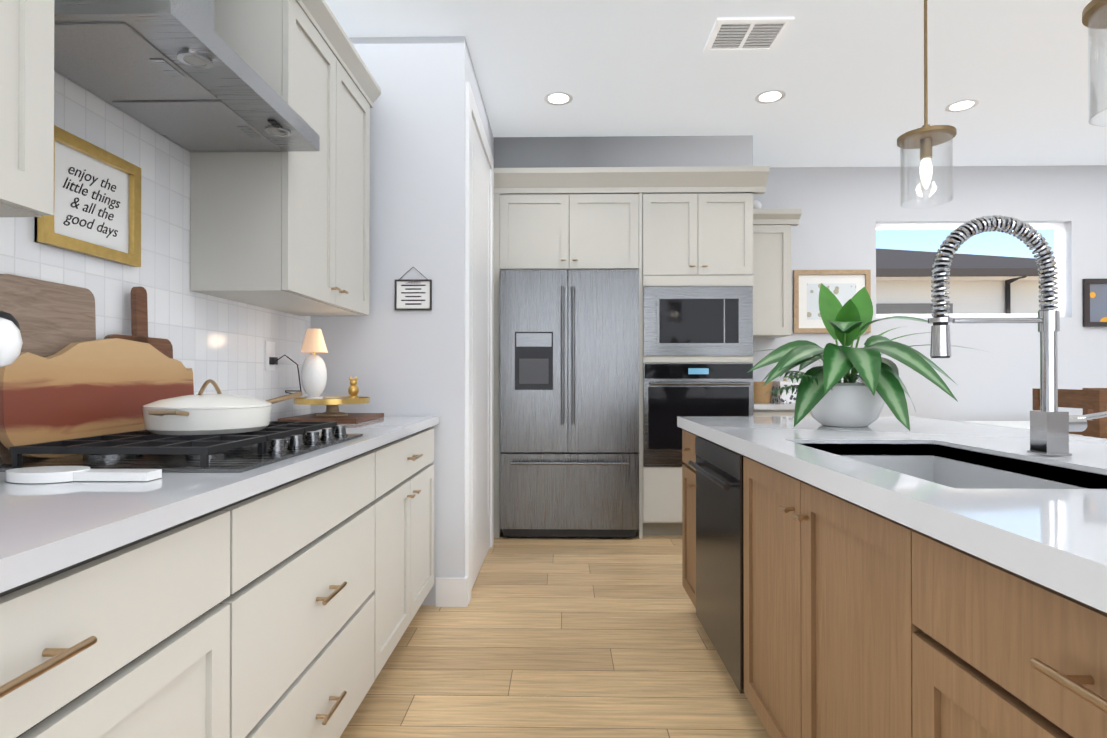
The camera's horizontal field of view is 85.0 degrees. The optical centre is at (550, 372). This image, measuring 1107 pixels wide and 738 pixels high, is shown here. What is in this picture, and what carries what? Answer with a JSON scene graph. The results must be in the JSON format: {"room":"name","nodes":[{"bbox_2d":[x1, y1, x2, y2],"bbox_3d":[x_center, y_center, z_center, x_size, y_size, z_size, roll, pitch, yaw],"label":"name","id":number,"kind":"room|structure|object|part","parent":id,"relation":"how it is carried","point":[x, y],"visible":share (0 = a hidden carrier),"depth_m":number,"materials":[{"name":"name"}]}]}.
{"room":"kitchen","nodes":[
{"label":"kitchen","id":0,"kind":"room"},
{"bbox_2d":[310,36,493,605],"bbox_3d":[-0.770,-0.248,3.845,0.754,2.740,1.870,0,0,1],"label":"wall","id":1,"kind":"structure","parent":0,"point":[400,362],"depth_m":2.91,"materials":[{"name":"paint"}]},
{"bbox_2d":[190,0,375,315],"bbox_3d":[-1.004,-0.798,2.383,0.322,1.064,0.830,0,0,1],"label":"upper cabinet","id":2,"kind":"object","parent":1,"relation":"attached to","point":[286,232],"depth_m":2.06,"materials":[{"name":"beige wood"}]},
{"bbox_2d":[395,267,431,309],"bbox_3d":[-0.657,-0.407,2.900,0.177,0.211,0.014,0,0,1],"label":"hanging sign","id":3,"kind":"object","parent":1,"relation":"attached to","point":[412,296],"visible":1,"depth_m":2.90,"materials":[{"name":"paper"}]},
{"bbox_2d":[436,576,467,606],"bbox_3d":[2.547,1.054,3.767,6.153,0.135,1.884,0,0,1],"label":"baseboard","id":4,"kind":"structure","parent":1,"relation":"attached to","point":[451,592],"depth_m":2.88,"materials":[{"name":"white wood"}]},
{"bbox_2d":[465,82,493,603],"bbox_3d":[-0.392,-0.145,3.452,0.018,2.530,1.060,0,0,1],"label":"door frame","id":5,"kind":"structure","parent":1,"relation":"attached to","point":[479,350],"depth_m":3.34,"materials":[{"name":"white wood"}]},
{"bbox_2d":[340,533,769,737],"bbox_3d":[2.186,1.137,1.065,6.972,0.060,7.500,0,0,1],"label":"floor","id":6,"kind":"structure","parent":0,"point":[572,637],"depth_m":2.35,"materials":[{"name":"brown wood"}]},
{"bbox_2d":[0,416,439,737],"bbox_3d":[-0.870,0.628,1.090,0.640,0.958,3.627,0,0,1],"label":"base cabinets","id":7,"kind":"object","parent":6,"relation":"on","point":[273,579],"visible":0.92,"depth_m":1.14,"materials":[{"name":"beige wood"}]},
{"bbox_2d":[0,311,22,366],"bbox_3d":[-1.018,0.013,1.021,0.244,0.365,0.169,0,0,1],"label":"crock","id":8,"kind":"object","parent":7,"relation":"on","point":[11,342],"visible":1,"depth_m":1.01,"materials":[{"name":"ceramic"}]},
{"bbox_2d":[0,274,95,463],"bbox_3d":[-1.169,-0.008,1.406,0.029,0.410,0.270,0,0,1],"label":"board","id":9,"kind":"object","parent":7,"relation":"on","point":[52,318],"visible":0.48,"depth_m":1.39,"materials":[{"name":"brown wood"}]},
{"bbox_2d":[5,466,161,482],"bbox_3d":[-0.863,0.187,1.114,0.270,0.018,0.090,0,0,1],"label":"spoon rest","id":10,"kind":"object","parent":7,"relation":"on","point":[49,474],"visible":1,"depth_m":1.09,"materials":[{"name":"white ceramic"}]},
{"bbox_2d":[0,338,193,457],"bbox_3d":[-1.122,0.054,1.555,0.028,0.288,0.640,0,0,1],"label":"cutting board","id":11,"kind":"object","parent":7,"relation":"on","point":[92,388],"visible":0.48,"depth_m":1.45,"materials":[{"name":"brown wood"}]},
{"bbox_2d":[104,286,172,358],"bbox_3d":[-1.143,-0.021,1.686,0.026,0.440,0.260,0,0,1],"label":"paddle board","id":12,"kind":"object","parent":7,"relation":"on","point":[139,320],"visible":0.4,"depth_m":1.68,"materials":[{"name":"brown wood"}]},
{"bbox_2d":[142,379,302,434],"bbox_3d":[-0.883,0.083,1.657,0.294,0.134,0.551,0,0,1],"label":"pan","id":13,"kind":"object","parent":7,"relation":"on","point":[201,413],"visible":1,"depth_m":1.46,"materials":[{"name":"ceramic"}]},
{"bbox_2d":[278,396,383,422],"bbox_3d":[-0.942,0.156,2.631,0.326,0.096,0.380,0,0,1],"label":"boards","id":14,"kind":"object","parent":7,"relation":"on","point":[332,413],"visible":0.94,"depth_m":2.53,"materials":[{"name":"brown wood"}]},
{"bbox_2d":[276,329,327,398],"bbox_3d":[-1.046,-0.038,2.570,0.183,0.300,0.137,0,0,1],"label":"lamp","id":15,"kind":"object","parent":14,"relation":"on","point":[314,375],"depth_m":2.55,"materials":[{"name":"ceramic"}]},
{"bbox_3d":[-1.100,0.009,2.547,0.076,0.174,0.090,0,0,1],"label":"lamp cord","id":16,"kind":"part","parent":15,"relation":"part of","materials":[{"name":"black plastic"}]},
{"bbox_2d":[348,377,358,398],"bbox_3d":[-0.873,0.064,2.680,0.048,0.096,0.046,0,0,1],"label":"figurine","id":17,"kind":"object","parent":14,"relation":"on","point":[353,390],"visible":1,"depth_m":2.67,"materials":[{"name":"gold metal"}]},
{"bbox_2d":[500,270,638,537],"bbox_3d":[0.135,0.219,4.366,0.932,1.812,0.763,0,0,1],"label":"fridge","id":18,"kind":"object","parent":6,"relation":"on","point":[569,403],"visible":1,"depth_m":4.05,"materials":[{"name":"silver metal"}]},
{"bbox_2d":[636,166,757,538],"bbox_3d":[0.998,-0.125,4.410,0.775,2.500,0.666,0,0,1],"label":"tall cabinet","id":19,"kind":"object","parent":6,"relation":"on","point":[680,239],"depth_m":4.09,"materials":[{"name":"beige wood"}]},
{"bbox_2d":[753,402,811,416],"bbox_3d":[1.613,0.670,4.410,0.445,0.910,0.632,0,0,1],"label":"countertop","id":20,"kind":"structure","parent":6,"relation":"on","point":[773,409],"depth_m":4.12,"materials":[{"name":"white stone"}]},
{"bbox_2d":[753,382,772,402],"bbox_3d":[1.537,0.139,4.454,0.200,0.150,0.200,0,0,1],"label":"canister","id":21,"kind":"object","parent":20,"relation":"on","point":[760,391],"visible":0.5,"depth_m":4.37,"materials":[{"name":"brown wood"}]},
{"bbox_2d":[771,378,799,402],"bbox_3d":[1.726,0.127,4.440,0.150,0.174,0.230,0,0,1],"label":"box","id":22,"kind":"object","parent":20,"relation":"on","point":[789,397],"visible":0.67,"depth_m":4.33,"materials":[{"name":"white ceramic"}]},
{"bbox_2d":[677,424,1106,737],"bbox_3d":[1.098,0.676,0.899,1.120,0.860,3.880,0,0,1],"label":"kitchen island","id":23,"kind":"object","parent":6,"relation":"on","point":[886,577],"depth_m":1.14,"materials":[{"name":"brown wood"}]},
{"bbox_2d":[677,416,1106,599],"bbox_3d":[0.853,0.220,0.911,0.570,0.048,3.930,0,0,1],"label":"island countertop","id":24,"kind":"structure","parent":23,"relation":"on","point":[1057,533],"depth_m":0.95,"materials":[{"name":"white stone"}]},
{"bbox_2d":[735,283,987,430],"bbox_3d":[1.187,-0.082,2.327,0.866,0.569,0.679,0,0,1],"label":"plant","id":25,"kind":"object","parent":24,"relation":"on","point":[826,396],"visible":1,"depth_m":2.22,"materials":[{"name":"green plant"}]},
{"bbox_2d":[797,440,1106,487],"bbox_3d":[0.923,0.326,1.424,0.474,0.230,0.824,0,0,1],"label":"sink","id":26,"kind":"object","parent":24,"relation":"in","point":[947,463],"depth_m":1.68,"materials":[{"name":"metal"}]},
{"bbox_2d":[928,215,1106,455],"bbox_3d":[1.146,-0.094,1.472,0.438,0.583,0.060,0,0,1],"label":"faucet","id":27,"kind":"object","parent":24,"relation":"on","point":[1051,426],"visible":1,"depth_m":1.46,"materials":[{"name":"silver metal"}]},
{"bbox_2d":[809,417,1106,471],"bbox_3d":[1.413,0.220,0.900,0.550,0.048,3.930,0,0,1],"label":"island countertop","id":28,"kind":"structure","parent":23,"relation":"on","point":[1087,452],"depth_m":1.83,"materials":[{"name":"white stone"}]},
{"bbox_2d":[957,421,1082,435],"bbox_3d":[4.012,0.744,4.193,1.840,0.760,0.820,0,0,1],"label":"dining table","id":29,"kind":"object","parent":6,"relation":"on","point":[1019,424],"visible":0.03,"depth_m":4.36,"materials":[{"name":"white wood"}]},
{"bbox_2d":[1032,388,1106,438],"bbox_3d":[3.025,0.604,3.303,0.420,1.030,0.440,0,0,1],"label":"chair","id":30,"kind":"object","parent":6,"relation":"on","point":[1095,401],"visible":0.25,"depth_m":3.17,"materials":[{"name":"brown wood"}]},
{"bbox_2d":[1082,388,1106,436],"bbox_3d":[3.475,0.607,3.854,0.440,1.030,0.420,0,0,1],"label":"chair","id":31,"kind":"object","parent":6,"relation":"on","point":[1087,411],"visible":0.06,"depth_m":3.66,"materials":[{"name":"brown wood"}]},
{"bbox_2d":[494,135,752,167],"bbox_3d":[0.502,-1.498,4.443,1.768,0.235,0.638,0,0,1],"label":"wall","id":32,"kind":"structure","parent":0,"point":[616,151],"depth_m":4.12,"materials":[{"name":"paint"}]},
{"bbox_2d":[325,0,1106,166],"bbox_3d":[2.186,-1.673,1.080,6.972,0.080,7.500,0,0,1],"label":"ceiling","id":33,"kind":"structure","parent":0,"point":[846,77],"depth_m":3.26,"materials":[{"name":"paint"}]},
{"bbox_2d":[544,92,572,105],"bbox_3d":[0.049,-1.617,3.562,0.170,0.003,0.170,0,0,1],"label":"recessed light","id":34,"kind":"object","parent":33,"relation":"in","point":[558,98],"visible":1,"depth_m":3.56,"materials":[{"name":"white plastic"}]},
{"bbox_2d":[703,17,794,52],"bbox_3d":[0.941,-1.617,2.894,0.350,0.011,0.280,0,0,1],"label":"ceiling vent","id":35,"kind":"object","parent":33,"relation":"in","point":[745,34],"visible":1,"depth_m":2.88,"materials":[{"name":"white metal"}]},
{"bbox_2d":[755,90,785,103],"bbox_3d":[1.289,-1.617,3.538,0.170,0.003,0.170,0,0,1],"label":"recessed light","id":36,"kind":"object","parent":33,"relation":"in","point":[769,96],"visible":1,"depth_m":3.54,"materials":[{"name":"white plastic"}]},
{"bbox_2d":[897,0,956,208],"bbox_3d":[1.198,-1.085,1.926,0.162,1.083,0.162,0,0,1],"label":"pendant light","id":37,"kind":"object","parent":33,"relation":"hanging from","point":[925,137],"visible":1,"depth_m":1.92,"materials":[{"name":"clear glass"}]},
{"bbox_2d":[945,99,978,111],"bbox_3d":[2.491,-1.617,3.655,0.170,0.003,0.170,0,0,1],"label":"recessed light","id":38,"kind":"object","parent":33,"relation":"in","point":[967,104],"visible":1,"depth_m":3.65,"materials":[{"name":"white plastic"}]},
{"bbox_2d":[1082,0,1106,126],"bbox_3d":[1.108,-1.062,1.138,0.162,1.138,0.162,0,0,1],"label":"pendant light","id":39,"kind":"object","parent":33,"relation":"hanging from","point":[1094,14],"visible":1,"depth_m":1.17,"materials":[{"name":"clear glass"}]},
{"bbox_2d":[753,165,1106,420],"bbox_3d":[2.635,-0.243,4.785,6.018,2.740,0.140,0,0,1],"label":"wall","id":40,"kind":"structure","parent":0,"point":[845,210],"depth_m":4.71,"materials":[{"name":"paint"}]},
{"bbox_2d":[498,167,637,277],"bbox_3d":[0.136,-1.038,4.440,0.950,0.675,0.649,0,0,1],"label":"upper cabinet","id":41,"kind":"object","parent":40,"relation":"attached to","point":[567,220],"depth_m":4.12,"materials":[{"name":"beige wood"}]},
{"bbox_2d":[753,209,801,337],"bbox_3d":[1.606,-0.730,4.546,0.425,0.910,0.377,0,0,1],"label":"upper cabinet","id":42,"kind":"object","parent":40,"relation":"attached to","point":[771,273],"visible":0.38,"depth_m":4.42,"materials":[{"name":"beige wood"}]},
{"bbox_2d":[793,270,870,332],"bbox_3d":[2.197,-0.559,4.710,0.590,0.490,0.025,0,0,1],"label":"framed picture","id":43,"kind":"object","parent":40,"relation":"attached to","point":[843,286],"visible":0.69,"depth_m":4.71,"materials":[{"name":"paper"}]},
{"bbox_2d":[876,223,1063,317],"bbox_3d":[3.301,-0.808,4.800,1.505,0.750,0.050,0,0,1],"label":"window","id":44,"kind":"structure","parent":40,"relation":"in","point":[1058,228],"depth_m":4.77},
{"bbox_2d":[1082,279,1106,326],"bbox_3d":[4.396,-0.544,4.668,0.530,0.370,0.025,0,0,1],"label":"framed picture","id":45,"kind":"object","parent":40,"relation":"attached to","point":[1094,302],"visible":0.97,"depth_m":4.67,"materials":[{"name":"paper"}]},
{"bbox_3d":[-1.250,-0.263,1.139,0.100,2.740,7.500,0,0,1],"label":"wall","id":46,"kind":"structure","parent":0,"visible":0},
{"bbox_2d":[0,0,53,216],"bbox_3d":[-1.039,-0.808,0.590,0.322,1.064,0.947,0,0,1],"label":"upper cabinet","id":47,"kind":"object","parent":46,"relation":"attached to","point":[26,26],"depth_m":1.01,"materials":[{"name":"beige wood"}]},
{"bbox_2d":[0,71,310,420],"bbox_3d":[-1.214,-0.724,0.205,0.008,1.828,5.430,0,0,1],"label":"tile backsplash","id":48,"kind":"structure","parent":46,"relation":"attached to","point":[220,342],"depth_m":1.84,"materials":[{"name":"white tile"}]},
{"bbox_2d":[35,125,140,266],"bbox_3d":[-1.171,-0.440,1.548,0.022,0.280,0.320,0,0,1],"label":"framed picture","id":49,"kind":"object","parent":48,"relation":"attached to","point":[123,246],"depth_m":1.55,"materials":[{"name":"paper"}]},
{"bbox_3d":[-1.175,-0.437,1.553,0.001,0.158,0.189,0,0,1],"label":"gold text art","id":50,"kind":"part","parent":49,"relation":"part of"},
{"bbox_2d":[265,341,277,370],"bbox_3d":[-1.151,-0.070,2.504,0.027,0.120,0.075,0,0,1],"label":"electrical outlet plate","id":51,"kind":"object","parent":48,"relation":"attached to","point":[271,362],"visible":1,"depth_m":2.49,"materials":[{"name":"white plastic"}]},
{"bbox_2d":[54,0,319,151],"bbox_3d":[-0.967,-1.170,1.590,0.426,0.913,0.744,0,0,1],"label":"range hood","id":52,"kind":"object","parent":46,"relation":"attached to","point":[183,74],"visible":1,"depth_m":1.48,"materials":[{"name":"silver metal"}]},
{"label":"outside","id":53,"kind":"structure","parent":0,"visible":0},
{"bbox_3d":[6.246,1.212,15.290,28.000,0.060,20.900,0,0,1],"label":"ground","id":54,"kind":"structure","parent":53,"visible":0},
{"bbox_2d":[876,249,1054,313],"bbox_3d":[3.789,-1.281,17.526,20.200,4.950,10.550,0,0,1],"label":"house","id":55,"kind":"structure","parent":54,"relation":"on","point":[983,284],"depth_m":13.69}
]}

